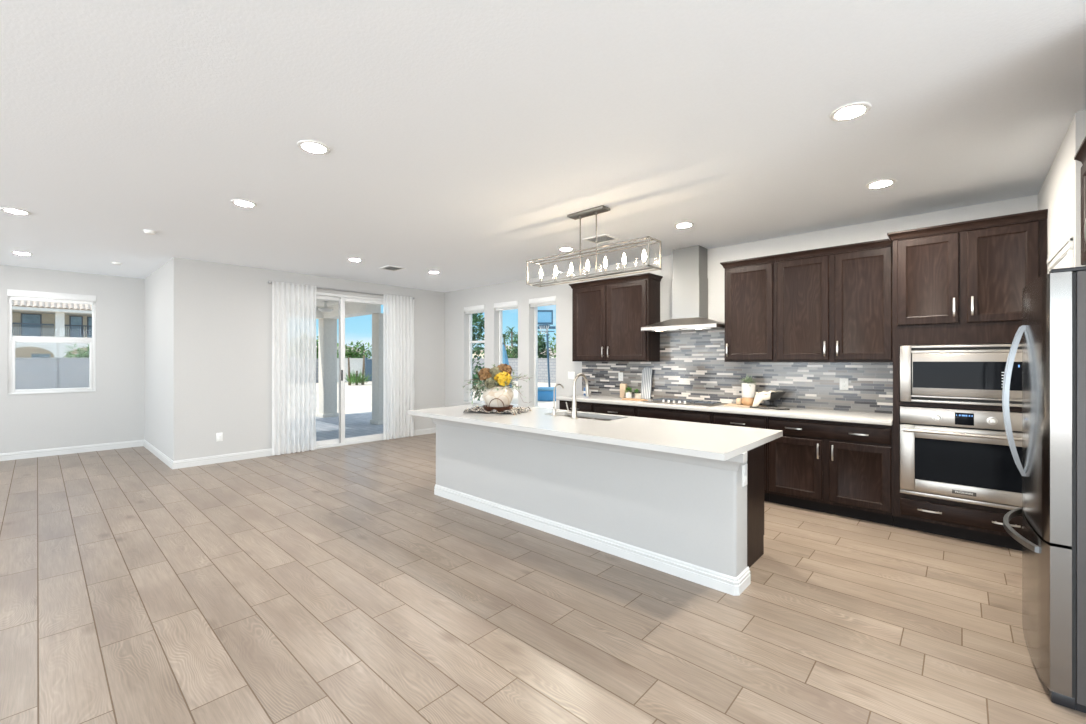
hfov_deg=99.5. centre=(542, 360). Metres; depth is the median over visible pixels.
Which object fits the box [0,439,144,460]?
baseboard
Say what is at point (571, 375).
light switch
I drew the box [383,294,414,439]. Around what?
sheer curtain
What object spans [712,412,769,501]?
base cabinet
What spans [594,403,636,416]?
base cabinet
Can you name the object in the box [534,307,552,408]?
window
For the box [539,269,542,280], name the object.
socket
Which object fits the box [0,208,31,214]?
recessed light
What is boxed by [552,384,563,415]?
filter faucet
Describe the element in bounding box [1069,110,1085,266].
wall
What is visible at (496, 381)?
flower arrangement
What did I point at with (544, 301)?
window blind
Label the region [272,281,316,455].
sheer curtain
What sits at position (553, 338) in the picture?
tree
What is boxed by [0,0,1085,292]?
ceiling
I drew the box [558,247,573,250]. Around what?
recessed light
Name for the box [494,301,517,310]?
window blind
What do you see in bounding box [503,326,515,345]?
palm tree
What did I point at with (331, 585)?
floor
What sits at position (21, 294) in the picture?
window blind
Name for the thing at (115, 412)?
wall
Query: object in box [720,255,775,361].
upper cabinet
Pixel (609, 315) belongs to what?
upper cabinet
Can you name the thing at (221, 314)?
wall
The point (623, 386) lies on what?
wooden block
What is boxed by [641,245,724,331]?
range hood
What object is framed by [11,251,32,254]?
recessed light
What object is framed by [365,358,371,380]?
gate
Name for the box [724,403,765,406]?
serving board
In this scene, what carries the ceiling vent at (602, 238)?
in the ceiling
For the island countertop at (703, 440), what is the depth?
3.38 m
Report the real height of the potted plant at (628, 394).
0.167 m
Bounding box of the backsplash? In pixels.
[582,330,892,413]
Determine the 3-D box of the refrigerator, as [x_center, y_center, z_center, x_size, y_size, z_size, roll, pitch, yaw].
[2.653,0.523,2.021,0.895,1.803,0.910,0,0,42]
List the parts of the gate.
post, panel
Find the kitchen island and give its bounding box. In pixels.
[431,418,763,595]
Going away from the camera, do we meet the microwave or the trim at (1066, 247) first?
the trim at (1066, 247)
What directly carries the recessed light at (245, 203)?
in the ceiling
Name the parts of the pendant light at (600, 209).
rod, frame, rod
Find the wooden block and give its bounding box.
[620,383,626,397]
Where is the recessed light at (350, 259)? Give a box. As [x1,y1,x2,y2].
[348,258,361,260]
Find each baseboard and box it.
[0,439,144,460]
[143,440,271,468]
[409,427,435,436]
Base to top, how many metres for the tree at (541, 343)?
4.040 m
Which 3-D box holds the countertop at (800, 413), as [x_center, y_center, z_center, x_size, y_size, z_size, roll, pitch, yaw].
[1.763,0.531,5.344,3.718,0.040,0.631,0,0,42]
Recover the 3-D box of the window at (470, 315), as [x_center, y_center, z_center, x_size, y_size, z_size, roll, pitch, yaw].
[-1.229,-0.102,8.622,0.597,1.815,0.187,0,0,42]
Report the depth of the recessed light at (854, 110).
2.47 m
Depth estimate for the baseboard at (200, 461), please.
6.43 m
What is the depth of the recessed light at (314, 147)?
2.88 m
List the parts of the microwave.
door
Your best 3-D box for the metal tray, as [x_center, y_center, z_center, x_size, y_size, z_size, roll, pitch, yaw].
[-0.445,0.433,4.541,0.308,0.139,0.308,0,0,42]
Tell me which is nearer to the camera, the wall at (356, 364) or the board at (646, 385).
the board at (646, 385)
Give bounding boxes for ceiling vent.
[379,265,405,270]
[583,234,618,243]
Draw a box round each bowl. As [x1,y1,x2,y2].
[756,392,785,406]
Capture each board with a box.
[621,398,647,400]
[641,367,652,398]
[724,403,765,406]
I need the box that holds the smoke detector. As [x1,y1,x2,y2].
[143,230,156,234]
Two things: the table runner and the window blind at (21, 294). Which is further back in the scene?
the window blind at (21, 294)
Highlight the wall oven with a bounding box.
[900,406,1021,509]
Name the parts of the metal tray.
dish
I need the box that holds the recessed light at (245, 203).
[231,199,256,206]
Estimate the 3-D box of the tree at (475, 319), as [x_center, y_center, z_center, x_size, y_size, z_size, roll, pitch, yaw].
[-3.027,-0.378,15.931,2.606,3.918,2.530,0,0,42]
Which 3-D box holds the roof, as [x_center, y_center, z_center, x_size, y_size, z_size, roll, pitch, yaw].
[-5.155,-1.315,9.433,4.680,0.480,4.220,0,0,42]
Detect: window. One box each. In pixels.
[8,296,95,394]
[464,314,483,403]
[499,310,517,404]
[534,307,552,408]
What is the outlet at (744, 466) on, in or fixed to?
attached to the kitchen island
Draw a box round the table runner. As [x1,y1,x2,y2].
[463,406,531,414]
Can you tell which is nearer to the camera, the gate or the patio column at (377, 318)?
the patio column at (377, 318)
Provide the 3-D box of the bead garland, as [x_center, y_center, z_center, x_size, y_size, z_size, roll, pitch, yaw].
[2.346,0.498,4.780,0.384,0.023,0.084,0,0,42]
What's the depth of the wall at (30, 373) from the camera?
22.58 m
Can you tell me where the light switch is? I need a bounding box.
[568,372,574,378]
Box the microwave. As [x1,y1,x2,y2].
[900,344,1021,406]
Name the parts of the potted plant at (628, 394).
pot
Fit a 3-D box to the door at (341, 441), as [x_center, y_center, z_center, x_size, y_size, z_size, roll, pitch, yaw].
[-3.361,0.170,7.734,0.120,2.530,1.920,0,0,42]
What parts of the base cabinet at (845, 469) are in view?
door, drawer, handle, door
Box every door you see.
[316,292,382,448]
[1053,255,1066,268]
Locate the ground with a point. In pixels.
(358, 398)
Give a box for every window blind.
[7,289,95,304]
[464,305,483,313]
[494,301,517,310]
[529,296,555,306]
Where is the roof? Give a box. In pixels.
[316,299,380,318]
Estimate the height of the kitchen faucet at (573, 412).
0.394 m
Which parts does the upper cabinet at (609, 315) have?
door, crown moulding, door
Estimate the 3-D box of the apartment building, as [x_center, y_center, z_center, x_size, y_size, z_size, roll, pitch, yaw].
[-37.797,-1.645,35.726,5.200,6.440,21.000,0,0,42]
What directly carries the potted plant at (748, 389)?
on the wooden riser
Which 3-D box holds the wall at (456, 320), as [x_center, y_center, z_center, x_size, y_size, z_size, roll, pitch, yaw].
[1.098,0.040,6.530,8.478,2.770,0.200,0,0,42]
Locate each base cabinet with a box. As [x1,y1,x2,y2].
[559,400,593,412]
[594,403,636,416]
[637,406,711,423]
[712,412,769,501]
[768,416,893,525]
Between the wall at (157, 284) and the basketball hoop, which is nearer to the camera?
the wall at (157, 284)
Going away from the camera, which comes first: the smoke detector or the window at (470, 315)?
the smoke detector
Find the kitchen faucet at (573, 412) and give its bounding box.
[566,373,588,418]
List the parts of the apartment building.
pane, railing, pane, railing, pane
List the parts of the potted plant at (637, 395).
pot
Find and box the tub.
[538,387,555,400]
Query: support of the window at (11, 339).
in the wall at (115, 412)
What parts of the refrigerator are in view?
handle, handle, handle, door, freezer drawer, door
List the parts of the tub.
lid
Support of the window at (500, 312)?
in the wall at (456, 320)
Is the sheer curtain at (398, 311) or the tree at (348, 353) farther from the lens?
the tree at (348, 353)
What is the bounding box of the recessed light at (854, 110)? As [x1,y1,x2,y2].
[829,102,870,120]
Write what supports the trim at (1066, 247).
attached to the wall at (1053, 195)
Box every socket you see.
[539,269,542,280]
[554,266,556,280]
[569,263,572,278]
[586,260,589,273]
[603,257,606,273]
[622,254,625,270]
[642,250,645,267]
[744,468,746,482]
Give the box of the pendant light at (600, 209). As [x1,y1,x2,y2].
[526,205,660,286]
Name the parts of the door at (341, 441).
fixed panel, lock rail, sliding panel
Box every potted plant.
[624,386,632,397]
[634,388,640,398]
[740,373,755,397]
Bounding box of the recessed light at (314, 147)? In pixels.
[297,140,329,153]
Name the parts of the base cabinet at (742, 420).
drawer, door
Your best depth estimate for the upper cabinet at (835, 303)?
4.40 m
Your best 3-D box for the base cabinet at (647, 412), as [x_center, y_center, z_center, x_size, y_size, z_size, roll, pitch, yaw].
[1.649,0.989,5.444,0.925,0.872,0.626,0,0,42]
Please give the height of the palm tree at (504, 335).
5.900 m
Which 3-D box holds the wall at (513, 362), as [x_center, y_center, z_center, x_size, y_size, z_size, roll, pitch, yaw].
[15.109,0.720,18.835,62.990,1.710,0.260,0,0,42]
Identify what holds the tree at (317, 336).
on the ground
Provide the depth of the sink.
4.41 m
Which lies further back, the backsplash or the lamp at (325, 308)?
the lamp at (325, 308)
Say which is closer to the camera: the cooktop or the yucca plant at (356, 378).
the cooktop
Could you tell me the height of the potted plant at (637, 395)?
0.148 m
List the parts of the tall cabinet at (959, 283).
door, handle, handle, drawer, crown moulding, handle, door, handle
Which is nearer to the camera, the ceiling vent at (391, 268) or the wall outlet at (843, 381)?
the wall outlet at (843, 381)
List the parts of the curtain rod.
rod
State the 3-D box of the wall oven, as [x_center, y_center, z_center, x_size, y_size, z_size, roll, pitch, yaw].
[3.442,0.748,3.751,0.805,0.719,0.618,0,0,42]
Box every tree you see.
[64,343,88,357]
[316,336,317,357]
[337,340,371,357]
[472,313,483,400]
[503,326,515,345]
[503,331,513,348]
[506,345,515,357]
[507,330,553,357]
[549,333,555,357]
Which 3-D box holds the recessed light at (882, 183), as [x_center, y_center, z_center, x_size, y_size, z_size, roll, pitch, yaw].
[2.575,-1.338,3.505,0.190,0.012,0.190,0,0,42]
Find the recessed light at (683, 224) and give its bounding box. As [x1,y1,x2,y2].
[674,222,693,227]
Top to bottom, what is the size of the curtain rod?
0.048 m
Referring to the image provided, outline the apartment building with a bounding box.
[12,296,91,357]
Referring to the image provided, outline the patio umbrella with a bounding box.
[503,342,511,386]
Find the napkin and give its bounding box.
[752,390,777,406]
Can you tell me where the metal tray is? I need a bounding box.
[483,398,512,411]
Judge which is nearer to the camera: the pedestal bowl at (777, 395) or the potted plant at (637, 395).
the pedestal bowl at (777, 395)
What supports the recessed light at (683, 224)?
in the ceiling
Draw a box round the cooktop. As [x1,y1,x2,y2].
[642,398,726,406]
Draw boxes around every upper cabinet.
[569,273,662,361]
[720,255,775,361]
[774,239,892,361]
[1074,136,1085,264]
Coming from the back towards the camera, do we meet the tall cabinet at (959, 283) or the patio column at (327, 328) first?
the patio column at (327, 328)
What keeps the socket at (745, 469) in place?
attached to the kitchen island
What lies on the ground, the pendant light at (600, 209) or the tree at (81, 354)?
the tree at (81, 354)
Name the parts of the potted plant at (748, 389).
pot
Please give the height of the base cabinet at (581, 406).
0.872 m
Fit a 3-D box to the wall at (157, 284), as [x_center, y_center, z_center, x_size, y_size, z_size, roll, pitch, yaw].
[-5.803,0.040,7.035,2.413,2.770,0.200,0,0,42]
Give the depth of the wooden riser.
5.03 m
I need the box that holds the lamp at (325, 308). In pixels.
[318,302,332,311]
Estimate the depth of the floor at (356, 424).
10.21 m
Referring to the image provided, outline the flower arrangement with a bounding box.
[463,363,532,406]
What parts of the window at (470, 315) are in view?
sill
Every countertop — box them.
[407,403,782,460]
[556,395,892,425]
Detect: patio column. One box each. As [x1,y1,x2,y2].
[317,318,338,417]
[370,313,382,424]
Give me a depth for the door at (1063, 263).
2.74 m
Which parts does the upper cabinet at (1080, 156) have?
crown moulding, door, handle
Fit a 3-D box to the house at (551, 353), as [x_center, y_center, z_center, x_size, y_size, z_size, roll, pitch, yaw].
[1.124,-0.150,73.321,7.800,3.450,6.800,0,0,42]
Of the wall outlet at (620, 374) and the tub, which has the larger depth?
the tub
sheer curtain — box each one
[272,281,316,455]
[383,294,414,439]
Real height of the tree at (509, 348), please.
2.983 m
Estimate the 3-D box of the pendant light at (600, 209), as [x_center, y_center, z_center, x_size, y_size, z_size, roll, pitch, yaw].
[0.406,-1.044,4.169,1.352,0.600,0.207,0,0,42]
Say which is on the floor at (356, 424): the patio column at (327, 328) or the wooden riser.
the patio column at (327, 328)
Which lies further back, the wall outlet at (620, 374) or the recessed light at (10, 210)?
the wall outlet at (620, 374)
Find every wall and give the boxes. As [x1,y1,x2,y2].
[0,265,144,453]
[15,358,317,389]
[145,260,170,458]
[171,257,444,460]
[337,358,371,381]
[445,195,1037,413]
[472,358,555,382]
[1038,127,1068,273]
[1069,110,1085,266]
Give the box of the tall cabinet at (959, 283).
[887,209,1047,550]
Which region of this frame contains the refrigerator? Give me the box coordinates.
[1002,266,1085,712]
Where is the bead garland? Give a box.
[750,406,789,409]
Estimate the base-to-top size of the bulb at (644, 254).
0.156 m
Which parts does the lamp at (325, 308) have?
lamp shade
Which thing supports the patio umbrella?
on the floor at (356, 424)
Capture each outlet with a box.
[216,432,222,441]
[618,372,622,380]
[742,464,746,486]
[840,378,847,389]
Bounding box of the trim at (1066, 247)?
[1047,235,1073,273]
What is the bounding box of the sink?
[562,415,610,420]
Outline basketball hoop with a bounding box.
[538,310,555,386]
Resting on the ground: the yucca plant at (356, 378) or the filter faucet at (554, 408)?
the yucca plant at (356, 378)
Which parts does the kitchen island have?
moulding, baseboard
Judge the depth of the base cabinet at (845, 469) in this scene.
4.18 m
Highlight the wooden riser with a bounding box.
[736,397,753,405]
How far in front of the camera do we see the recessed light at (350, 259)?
6.11 m
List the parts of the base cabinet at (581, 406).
drawer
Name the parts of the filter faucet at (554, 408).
spout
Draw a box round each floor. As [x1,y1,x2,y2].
[0,433,1085,723]
[316,412,382,440]
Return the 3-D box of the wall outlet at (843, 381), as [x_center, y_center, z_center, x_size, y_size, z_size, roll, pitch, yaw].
[3.023,0.241,4.621,0.075,0.118,0.009,0,0,42]
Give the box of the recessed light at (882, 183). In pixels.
[866,179,896,188]
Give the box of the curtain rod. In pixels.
[268,281,414,298]
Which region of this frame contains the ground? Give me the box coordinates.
[316,380,555,416]
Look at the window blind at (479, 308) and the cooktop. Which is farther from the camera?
the window blind at (479, 308)
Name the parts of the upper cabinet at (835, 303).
door, crown moulding, door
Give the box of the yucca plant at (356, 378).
[345,355,370,384]
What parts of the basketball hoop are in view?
frame, support arm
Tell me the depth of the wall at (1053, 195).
2.96 m
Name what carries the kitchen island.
on the floor at (331, 585)
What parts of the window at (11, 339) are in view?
sill, meeting rail, sash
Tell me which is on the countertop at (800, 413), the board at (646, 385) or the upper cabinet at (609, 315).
the board at (646, 385)
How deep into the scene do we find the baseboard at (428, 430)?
8.82 m
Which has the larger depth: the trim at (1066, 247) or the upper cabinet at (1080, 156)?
the trim at (1066, 247)
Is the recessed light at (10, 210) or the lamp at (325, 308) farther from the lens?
the lamp at (325, 308)
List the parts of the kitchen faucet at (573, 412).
spout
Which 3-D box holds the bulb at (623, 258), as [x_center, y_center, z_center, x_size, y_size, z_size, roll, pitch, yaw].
[0.689,-0.832,3.911,0.034,0.156,0.033,0,0,42]
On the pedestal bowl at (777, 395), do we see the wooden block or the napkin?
the napkin

